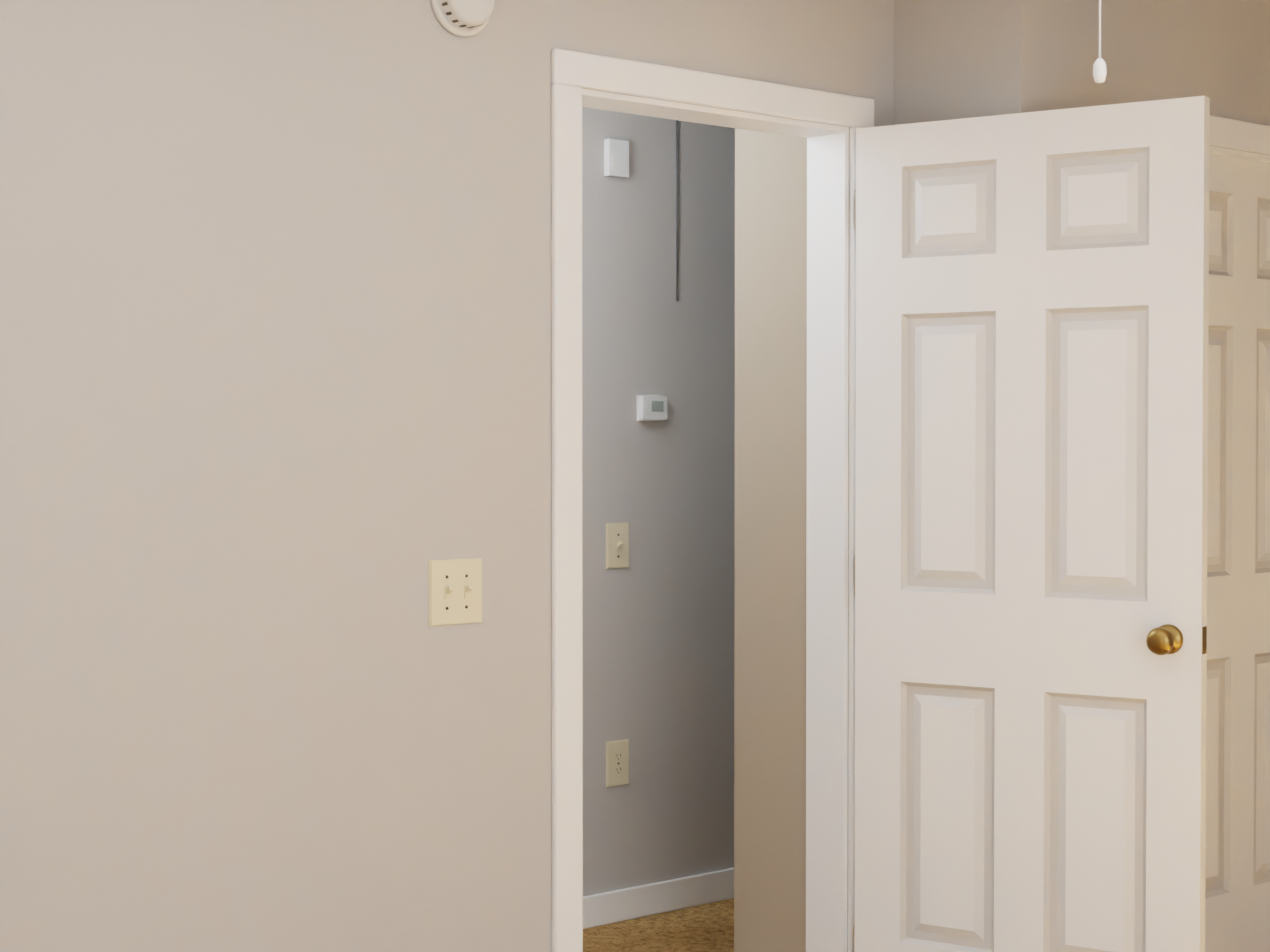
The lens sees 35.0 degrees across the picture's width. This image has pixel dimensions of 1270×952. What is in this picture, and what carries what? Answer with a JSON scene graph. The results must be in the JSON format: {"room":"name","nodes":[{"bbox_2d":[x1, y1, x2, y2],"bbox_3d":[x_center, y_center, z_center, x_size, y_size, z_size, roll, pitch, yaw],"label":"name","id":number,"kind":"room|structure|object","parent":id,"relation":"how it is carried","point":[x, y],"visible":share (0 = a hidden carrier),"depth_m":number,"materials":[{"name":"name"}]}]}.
{"room":"bedroom","nodes":[
{"label":"bedroom","id":0,"kind":"room"},
{"bbox_2d":[0,0,848,951],"bbox_3d":[-1.033,0.058,3.350,3.895,2.440,0.120,-1,1,-41],"label":"wall","id":1,"kind":"structure","parent":0,"point":[274,356],"depth_m":3.61,"materials":[{"name":"paint"}]},
{"bbox_2d":[428,558,481,625],"bbox_3d":[-0.339,0.223,3.855,0.124,0.125,0.022,-1,1,-41],"label":"light switch","id":2,"kind":"object","parent":1,"relation":"attached to","point":[454,591],"visible":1,"depth_m":3.86,"materials":[{"name":"beige plastic"}]},
{"bbox_2d":[430,0,494,36],"bbox_3d":[-0.320,-0.911,3.833,0.142,0.142,0.048,-1,1,-41],"label":"smoke detector","id":3,"kind":"object","parent":1,"relation":"attached to","point":[463,18],"visible":1,"depth_m":3.82,"materials":[{"name":"white plastic"}]},
{"bbox_2d":[551,48,873,951],"bbox_3d":[0.151,0.202,4.357,0.930,2.115,0.136,-1,1,-41],"label":"door frame","id":4,"kind":"structure","parent":1,"relation":"attached to","point":[827,532],"depth_m":4.52,"materials":[{"name":"white wood"}]},
{"bbox_2d":[854,96,1209,951],"bbox_3d":[0.833,0.235,4.341,0.801,2.025,0.177,1,1,33],"label":"bedroom door","id":5,"kind":"structure","parent":4,"relation":"attached to","point":[1030,556],"depth_m":4.31,"materials":[{"name":"white wood"}]},
{"bbox_2d":[583,898,733,951],"bbox_3d":[0.478,1.313,3.075,5.970,0.060,4.900,-1,1,-41],"label":"floor","id":6,"kind":"structure","parent":0,"point":[708,927],"depth_m":5.46,"materials":[{"name":"brown carpet"}]},
{"bbox_2d":[582,107,734,895],"bbox_3d":[-0.510,0.022,5.247,4.270,2.440,0.120,-1,1,-41],"label":"wall","id":7,"kind":"structure","parent":0,"point":[658,646],"depth_m":5.67,"materials":[{"name":"paint"}]},
{"bbox_2d":[606,739,628,786],"bbox_3d":[-0.047,0.796,5.575,0.080,0.125,0.008,-1,1,-41],"label":"outlet","id":8,"kind":"object","parent":7,"relation":"attached to","point":[617,763],"visible":1,"depth_m":5.57,"materials":[{"name":"beige plastic"}]},
{"bbox_2d":[606,523,628,568],"bbox_3d":[-0.043,0.193,5.558,0.080,0.125,0.022,-1,1,-41],"label":"light switch","id":9,"kind":"object","parent":7,"relation":"attached to","point":[617,545],"visible":1,"depth_m":5.56,"materials":[{"name":"beige plastic"}]},
{"bbox_2d":[604,120,677,300],"bbox_3d":[0.025,-0.794,5.597,0.268,0.600,0.024,-1,1,-41],"label":"box","id":10,"kind":"object","parent":7,"relation":"attached to","point":[616,157],"visible":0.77,"depth_m":5.53,"materials":[{"name":"white plastic"}]},
{"bbox_2d":[637,395,666,420],"bbox_3d":[0.050,-0.190,5.627,0.096,0.072,0.026,-1,1,-41],"label":"thermostat","id":11,"kind":"object","parent":7,"relation":"attached to","point":[651,407],"visible":1,"depth_m":5.61,"materials":[{"name":"white plastic"}]},
{"bbox_2d":[583,868,733,928],"bbox_3d":[-0.421,1.198,5.258,4.150,0.088,0.014,-1,1,-41],"label":"baseboard","id":12,"kind":"structure","parent":7,"relation":"attached to","point":[609,907],"depth_m":5.66,"materials":[{"name":"white wood"}]},
{"bbox_2d":[734,0,893,951],"bbox_3d":[0.419,0.032,4.760,0.154,2.440,0.370,-1,1,-41],"label":"wall","id":13,"kind":"structure","parent":0,"point":[770,539],"depth_m":4.75,"materials":[{"name":"beige paint"}]},
{"bbox_2d":[893,0,1165,124],"bbox_3d":[0.801,0.030,4.844,0.535,2.440,0.740,-1,1,-41],"label":"wall","id":14,"kind":"structure","parent":0,"point":[957,59],"depth_m":4.52,"materials":[{"name":"paint"}]},
{"bbox_3d":[1.214,0.235,4.787,0.012,2.033,0.110,-1,1,-41],"label":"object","id":15,"kind":"structure","parent":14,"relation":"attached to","visible":0},
{"bbox_2d":[1205,153,1269,951],"bbox_3d":[1.507,0.222,5.025,0.742,2.025,0.177,-1,1,-41],"label":"closet door","id":16,"kind":"structure","parent":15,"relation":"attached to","point":[1237,898],"depth_m":4.99,"materials":[{"name":"white wood"}]},
{"bbox_2d":[1166,0,1269,154],"bbox_3d":[1.292,-1.000,5.246,0.760,0.395,0.740,-1,1,-41],"label":"wall","id":17,"kind":"structure","parent":0,"point":[1218,53],"depth_m":4.87,"materials":[{"name":"paint"}]},
{"bbox_2d":[1209,115,1269,162],"bbox_3d":[1.503,-0.827,5.004,0.900,0.082,0.126,-1,1,-41],"label":"door frame","id":18,"kind":"structure","parent":17,"relation":"attached to","point":[1238,135],"depth_m":4.90,"materials":[{"name":"white wood"}]},
{"bbox_3d":[0.478,-1.186,3.028,5.970,0.060,4.900,-1,1,-41],"label":"ceiling","id":19,"kind":"structure","parent":0,"visible":0},
{"bbox_2d":[1093,0,1106,82],"bbox_3d":[0.592,-0.813,2.481,1.072,0.665,1.032,-1,1,-41],"label":"ceiling fan","id":20,"kind":"object","parent":19,"relation":"hanging from","point":[1099,70],"visible":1,"depth_m":2.46,"materials":[{"name":"white metal"}]}
]}

